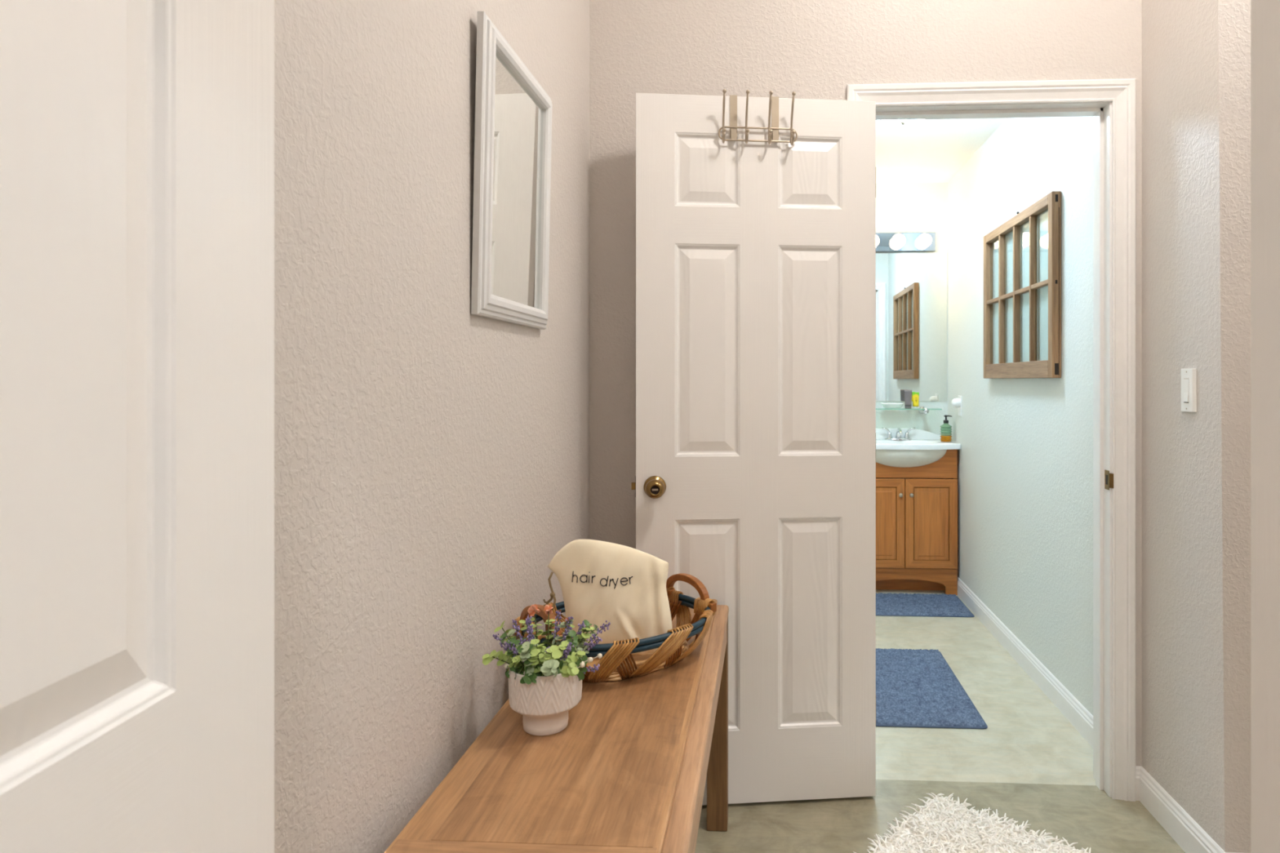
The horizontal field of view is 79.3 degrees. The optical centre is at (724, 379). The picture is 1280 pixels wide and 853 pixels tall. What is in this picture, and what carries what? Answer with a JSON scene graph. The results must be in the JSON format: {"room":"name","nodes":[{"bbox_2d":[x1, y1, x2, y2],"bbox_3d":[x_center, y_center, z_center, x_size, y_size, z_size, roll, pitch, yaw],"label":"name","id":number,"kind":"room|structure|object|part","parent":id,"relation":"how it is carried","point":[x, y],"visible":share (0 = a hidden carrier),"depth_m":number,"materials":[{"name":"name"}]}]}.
{"room":"hallway","nodes":[
{"label":"hallway","id":0,"kind":"room"},
{"bbox_2d":[274,0,589,852],"bbox_3d":[-0.527,-0.270,1.168,0.100,3.000,2.585,0,0,3],"label":"wall","id":1,"kind":"structure","parent":0,"point":[432,455],"depth_m":1.12,"materials":[{"name":"paint"}]},
{"bbox_2d":[471,11,552,329],"bbox_3d":[-0.433,-0.396,1.611,0.024,0.552,0.430,1,0,3],"label":"wall mirror","id":2,"kind":"object","parent":1,"relation":"attached to","point":[513,138],"visible":1,"depth_m":1.56,"materials":[{"name":"white paint"}]},
{"bbox_2d":[490,52,543,309],"bbox_3d":[-0.439,-0.396,1.611,0.007,0.468,0.346,1,0,3],"label":"mirror glass","id":3,"kind":"object","parent":2,"relation":"attached to","point":[517,212],"depth_m":1.61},
{"bbox_2d":[589,0,1142,766],"bbox_3d":[0.409,-0.270,2.354,1.640,3.000,0.115,0,0,3],"label":"wall","id":4,"kind":"structure","parent":0,"point":[811,49],"depth_m":2.31,"materials":[{"name":"paint"}]},
{"bbox_2d":[631,93,875,805],"bbox_3d":[0.092,0.202,2.229,0.721,2.036,0.162,0,0,-5],"label":"door","id":5,"kind":"structure","parent":4,"relation":"in","point":[755,477],"depth_m":2.21,"materials":[{"name":"white paint"}]},
{"bbox_3d":[-0.196,0.305,2.153,0.064,0.064,0.062,0,0,-5],"label":"knob","id":6,"kind":"part","parent":5,"relation":"part of","materials":[{"name":"gold metal"}]},
{"bbox_2d":[718,88,797,145],"bbox_3d":[0.096,-0.746,2.201,0.232,0.146,0.096,0,0,-5],"label":"hook rack","id":7,"kind":"object","parent":5,"relation":"hanging from","point":[773,134],"visible":0.98,"depth_m":2.20,"materials":[{"name":"silver paint"}]},
{"bbox_3d":[0.096,-0.705,2.204,0.232,0.043,0.011,0,0,-5],"label":"wire rail","id":8,"kind":"part","parent":7,"relation":"part of","materials":[{"name":"silver metal"}]},
{"bbox_2d":[846,78,1135,801],"bbox_3d":[0.787,0.175,2.333,0.836,2.110,0.150,0,0,3],"label":"door frame","id":9,"kind":"structure","parent":4,"relation":"attached to","point":[1121,92],"depth_m":2.26,"materials":[{"name":"white paint"}]},
{"bbox_3d":[1.134,0.296,2.266,0.007,0.057,0.041,0,0,-5],"label":"strike plate","id":10,"kind":"part","parent":9,"relation":"part of","materials":[{"name":"gold metal"}]},
{"bbox_2d":[1135,766,1141,800],"bbox_3d":[1.212,1.183,2.246,0.025,0.095,0.013,0,0,3],"label":"baseboard","id":11,"kind":"structure","parent":4,"relation":"attached to","point":[1137,768],"depth_m":2.24,"materials":[{"name":"white paint"}]},
{"bbox_2d":[875,182,947,435],"bbox_3d":[0.412,0.015,4.775,1.900,2.430,0.120,0,0,3],"label":"wall","id":12,"kind":"structure","parent":0,"point":[900,207],"depth_m":4.67,"materials":[{"name":"paint"}]},
{"bbox_2d":[875,231,935,252],"bbox_3d":[0.969,-0.835,4.621,0.610,0.114,0.124,0,0,3],"label":"vanity light","id":13,"kind":"object","parent":12,"relation":"attached to","point":[885,242],"visible":0.52,"depth_m":4.63,"materials":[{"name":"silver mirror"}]},
{"bbox_3d":[0.888,-0.835,4.603,0.080,0.080,0.080,0,0,3],"label":"bulb","id":14,"kind":"part","parent":13,"relation":"part of","materials":[{"name":"white glass"}]},
{"bbox_3d":[1.043,-0.835,4.595,0.080,0.080,0.080,0,0,3],"label":"bulb","id":15,"kind":"part","parent":13,"relation":"part of","materials":[{"name":"white glass"}]},
{"bbox_3d":[1.198,-0.835,4.586,0.080,0.080,0.080,0,0,3],"label":"bulb","id":16,"kind":"part","parent":13,"relation":"part of","materials":[{"name":"white glass"}]},
{"bbox_2d":[875,427,941,439],"bbox_3d":[1.042,0.329,4.667,0.615,0.069,0.022,0,0,3],"label":"backsplash","id":17,"kind":"structure","parent":12,"relation":"attached to","point":[881,433],"depth_m":4.65,"materials":[{"name":"white ceramic"}]},
{"bbox_2d":[875,406,942,413],"bbox_3d":[0.974,0.185,4.617,0.630,0.044,0.132,0,0,3],"label":"glass shelf","id":18,"kind":"object","parent":12,"relation":"attached to","point":[922,410],"visible":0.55,"depth_m":4.56,"materials":[{"name":"clear glass"}]},
{"bbox_2d":[880,403,904,408],"bbox_3d":[1.008,0.156,4.607,0.138,0.029,0.083,0,0,3],"label":"soap dish","id":19,"kind":"object","parent":18,"relation":"on","point":[884,405],"visible":1,"depth_m":4.58,"materials":[{"name":"white ceramic"}]},
{"bbox_2d":[904,389,911,408],"bbox_3d":[1.101,0.116,4.602,0.037,0.112,0.037,0,0,45],"label":"tube","id":20,"kind":"object","parent":18,"relation":"on","point":[908,393],"visible":1,"depth_m":4.59,"materials":[{"name":"grey plastic"}]},
{"bbox_3d":[0.974,0.175,4.611,0.630,0.006,0.115,0,0,3],"label":"shelf pane","id":21,"kind":"part","parent":18,"relation":"part of","materials":[{"name":"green glass"}]},
{"bbox_2d":[912,392,919,408],"bbox_3d":[1.149,0.123,4.609,0.034,0.097,0.034,0,0,41],"label":"tube","id":22,"kind":"object","parent":18,"relation":"on","point":[915,395],"visible":1,"depth_m":4.60,"materials":[{"name":"yellow plastic"}]},
{"bbox_2d":[875,252,946,401],"bbox_3d":[0.955,-0.322,4.681,0.794,0.903,0.006,0,0,3],"label":"vanity mirror","id":23,"kind":"object","parent":12,"relation":"attached to","point":[911,288],"visible":0.64,"depth_m":4.67,"materials":[{"name":"silver mirror"}]},
{"bbox_2d":[694,589,1185,852],"bbox_3d":[1.006,1.280,0.997,3.900,0.100,7.900,0,0,3],"label":"floor","id":24,"kind":"structure","parent":0,"point":[1026,739],"depth_m":2.36,"materials":[{"name":"tile"}]},
{"bbox_2d":[384,599,728,852],"bbox_3d":[-0.219,0.923,1.527,0.395,0.614,1.286,0,0,3],"label":"console table","id":25,"kind":"object","parent":24,"relation":"on","point":[627,772],"visible":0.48,"depth_m":1.21,"materials":[{"name":"brown wood"}]},
{"bbox_2d":[482,604,610,736],"bbox_3d":[-0.320,0.515,1.375,0.212,0.202,0.194,0,0,28],"label":"potted plant","id":26,"kind":"object","parent":25,"relation":"on","point":[544,682],"visible":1,"depth_m":1.32,"materials":[{"name":"green plant"}]},
{"bbox_3d":[-0.343,0.466,1.408,0.040,0.102,0.022,0,0,40],"label":"orange flower","id":27,"kind":"part","parent":26,"relation":"part of","materials":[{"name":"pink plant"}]},
{"bbox_3d":[-0.318,0.560,1.362,0.131,0.113,0.130,0,0,3],"label":"pot","id":28,"kind":"part","parent":26,"relation":"part of","materials":[{"name":"white ceramic"}]},
{"bbox_3d":[-0.326,0.466,1.409,0.019,0.101,0.038,0,0,3],"label":"orange flower","id":29,"kind":"part","parent":26,"relation":"part of","materials":[{"name":"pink plant"}]},
{"bbox_2d":[513,573,716,682],"bbox_3d":[-0.236,0.541,1.705,0.435,0.149,0.372,0,0,-42],"label":"wicker basket","id":30,"kind":"object","parent":25,"relation":"on","point":[617,660],"visible":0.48,"depth_m":1.60,"materials":[{"name":"brown wicker"}]},
{"bbox_3d":[-0.379,0.500,1.577,0.018,0.068,0.200,0,0,-42],"label":"handle","id":31,"kind":"part","parent":30,"relation":"part of","materials":[{"name":"brown wood"}]},
{"bbox_2d":[543,539,672,655],"bbox_3d":[-0.261,0.480,1.693,0.296,0.245,0.070,0,0,3],"label":"canvas bag","id":32,"kind":"object","parent":30,"relation":"in","point":[623,586],"visible":0.87,"depth_m":1.68,"materials":[{"name":"beige fabric"}]},
{"bbox_3d":[-0.091,0.500,1.834,0.018,0.068,0.200,0,0,-42],"label":"handle","id":33,"kind":"part","parent":30,"relation":"part of","materials":[{"name":"brown wood"}]},
{"bbox_3d":[-0.219,0.640,1.521,0.393,0.022,1.274,0,0,3],"label":"edge moulding","id":34,"kind":"part","parent":25,"relation":"part of","materials":[{"name":"brown wood"}]},
{"bbox_3d":[-0.019,0.941,2.114,0.056,0.579,0.056,0,0,3],"label":"leg","id":35,"kind":"part","parent":25,"relation":"part of","materials":[{"name":"brown wood"}]},
{"bbox_2d":[875,448,957,595],"bbox_3d":[1.037,0.811,4.508,0.594,0.838,0.313,0,0,3],"label":"vanity cabinet","id":36,"kind":"object","parent":24,"relation":"on","point":[917,507],"visible":0.77,"depth_m":4.37,"materials":[{"name":"brown wood"}]},
{"bbox_3d":[0.882,0.821,4.389,0.294,0.510,0.017,0,0,3],"label":"cabinet door","id":37,"kind":"part","parent":36,"relation":"part of","materials":[{"name":"brown wood"}]},
{"bbox_2d":[875,427,960,467],"bbox_3d":[1.035,0.411,4.492,0.619,0.235,0.374,0,0,3],"label":"sink","id":38,"kind":"object","parent":36,"relation":"in","point":[926,447],"visible":0.59,"depth_m":4.35,"materials":[{"name":"white ceramic"}]},
{"bbox_2d":[881,426,915,439],"bbox_3d":[1.047,0.324,4.619,0.157,0.077,0.142,0,0,45],"label":"faucet","id":39,"kind":"object","parent":38,"relation":"on","point":[899,432],"visible":1,"depth_m":4.61,"materials":[{"name":"silver metal"}]},
{"bbox_3d":[0.980,0.320,4.628,0.066,0.069,0.034,0,0,3],"label":"lever handle","id":40,"kind":"part","parent":39,"relation":"part of","materials":[{"name":"silver metal"}]},
{"bbox_3d":[1.048,0.356,4.625,0.168,0.012,0.058,0,0,3],"label":"plate","id":41,"kind":"part","parent":39,"relation":"part of","materials":[{"name":"silver metal"}]},
{"bbox_3d":[1.045,0.321,4.584,0.034,0.068,0.114,0,0,3],"label":"spout","id":42,"kind":"part","parent":39,"relation":"part of","materials":[{"name":"silver metal"}]},
{"bbox_3d":[1.115,0.320,4.621,0.066,0.069,0.034,0,0,3],"label":"lever handle","id":43,"kind":"part","parent":39,"relation":"part of","materials":[{"name":"silver metal"}]},
{"bbox_2d":[939,414,951,441],"bbox_3d":[1.298,0.284,4.496,0.070,0.156,0.068,0,0,3],"label":"soap dispenser","id":44,"kind":"object","parent":38,"relation":"on","point":[945,428],"visible":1,"depth_m":4.47,"materials":[{"name":"green plastic"}]},
{"bbox_2d":[939,422,951,441],"bbox_3d":[1.298,0.308,4.496,0.068,0.108,0.068,0,0,3],"label":"bottle","id":45,"kind":"object","parent":44,"relation":"attached to","point":[945,428],"depth_m":4.47,"materials":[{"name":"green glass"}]},
{"bbox_3d":[1.178,0.821,4.373,0.294,0.510,0.017,0,0,3],"label":"cabinet door","id":46,"kind":"part","parent":36,"relation":"part of","materials":[{"name":"brown wood"}]},
{"bbox_2d":[875,592,974,617],"bbox_3d":[0.979,1.221,4.178,0.658,0.016,0.391,0,0,3],"label":"bath mat","id":47,"kind":"object","parent":24,"relation":"on","point":[931,605],"visible":0.72,"depth_m":4.13,"materials":[{"name":"blue fabric"}]},
{"bbox_2d":[875,648,987,728],"bbox_3d":[0.692,1.221,3.096,0.519,0.016,0.775,0,0,3],"label":"bath mat","id":48,"kind":"object","parent":24,"relation":"on","point":[915,688],"visible":0.66,"depth_m":2.97,"materials":[{"name":"blue fabric"}]},
{"bbox_2d":[853,792,1090,852],"bbox_3d":[0.757,1.210,1.725,0.955,0.039,0.639,0,0,41],"label":"shag rug","id":49,"kind":"object","parent":24,"relation":"on","point":[941,825],"visible":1,"depth_m":2.03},
{"bbox_2d":[875,117,1007,183],"bbox_3d":[0.353,-1.250,3.701,2.300,0.100,2.570,0,0,3],"label":"ceiling","id":50,"kind":"structure","parent":0,"point":[926,150],"depth_m":3.96,"materials":[{"name":"paint"}]},
{"bbox_2d":[876,119,924,124],"bbox_3d":[0.766,-1.147,3.293,0.300,0.106,0.300,0,0,3],"label":"ceiling light","id":51,"kind":"object","parent":50,"relation":"attached to","point":[912,121],"visible":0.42,"depth_m":3.31,"materials":[{"name":"white glass"}]},
{"bbox_2d":[947,0,1250,852],"bbox_3d":[1.343,-0.270,3.309,0.120,3.000,2.945,0,0,3],"label":"wall","id":52,"kind":"structure","parent":0,"point":[1196,54],"depth_m":2.16,"materials":[{"name":"paint"}]},
{"bbox_2d":[951,395,961,416],"bbox_3d":[1.315,0.147,4.360,0.050,0.115,0.070,0,0,3],"label":"night light","id":53,"kind":"object","parent":52,"relation":"attached to","point":[956,402],"visible":1,"depth_m":4.34,"materials":[{"name":"white plastic"}]},
{"bbox_2d":[957,395,961,416],"bbox_3d":[1.337,0.147,4.358,0.006,0.115,0.070,0,0,3],"label":"outlet plate","id":54,"kind":"object","parent":52,"relation":"attached to","point":[959,397],"depth_m":4.34,"materials":[{"name":"white plastic"}]},
{"bbox_2d":[983,191,1061,378],"bbox_3d":[1.264,-0.366,3.316,0.034,0.719,0.910,0,0,3],"label":"window sash","id":55,"kind":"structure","parent":52,"relation":"in","point":[1051,202],"depth_m":3.18,"materials":[{"name":"brown wood"}]},
{"bbox_3d":[1.264,-0.685,3.316,0.034,0.040,0.825,0,0,3],"label":"rail","id":56,"kind":"part","parent":55,"relation":"part of","materials":[{"name":"brown wood"}]},
{"bbox_3d":[1.264,-0.041,3.316,0.034,0.068,0.825,0,0,3],"label":"rail","id":57,"kind":"part","parent":55,"relation":"part of","materials":[{"name":"brown wood"}]},
{"bbox_2d":[957,577,1093,748],"bbox_3d":[1.288,1.183,3.515,0.013,0.095,2.300,0,0,3],"label":"baseboard","id":58,"kind":"structure","parent":52,"relation":"attached to","point":[1076,713],"depth_m":3.13,"materials":[{"name":"white paint"}]},
{"bbox_2d":[1139,766,1225,852],"bbox_3d":[1.207,1.183,2.041,0.013,0.095,0.423,0,0,3],"label":"baseboard","id":59,"kind":"structure","parent":52,"relation":"attached to","point":[1179,824],"depth_m":2.05,"materials":[{"name":"white paint"}]},
{"bbox_2d":[1181,368,1196,412],"bbox_3d":[1.205,0.027,1.997,0.012,0.112,0.066,0,0,3],"label":"light switch","id":60,"kind":"object","parent":52,"relation":"attached to","point":[1188,376],"visible":1,"depth_m":1.99,"materials":[{"name":"white plastic"}]},
{"bbox_3d":[1.017,-0.270,-0.269,3.340,3.000,0.115,0,0,3],"label":"wall","id":61,"kind":"structure","parent":0,"visible":0},
{"bbox_2d":[0,0,274,852],"bbox_3d":[-0.370,0.190,0.245,0.046,2.036,0.773,0,0,-2],"label":"door","id":62,"kind":"structure","parent":61,"relation":"in","point":[137,136],"depth_m":0.48,"materials":[{"name":"white paint"}]},
{"bbox_2d":[1250,0,1279,852],"bbox_3d":[0.460,0.200,0.240,0.046,2.036,0.773,0,0,-3],"label":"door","id":63,"kind":"structure","parent":61,"relation":"in","point":[1264,14],"depth_m":0.61,"materials":[{"name":"white paint"}]}
]}

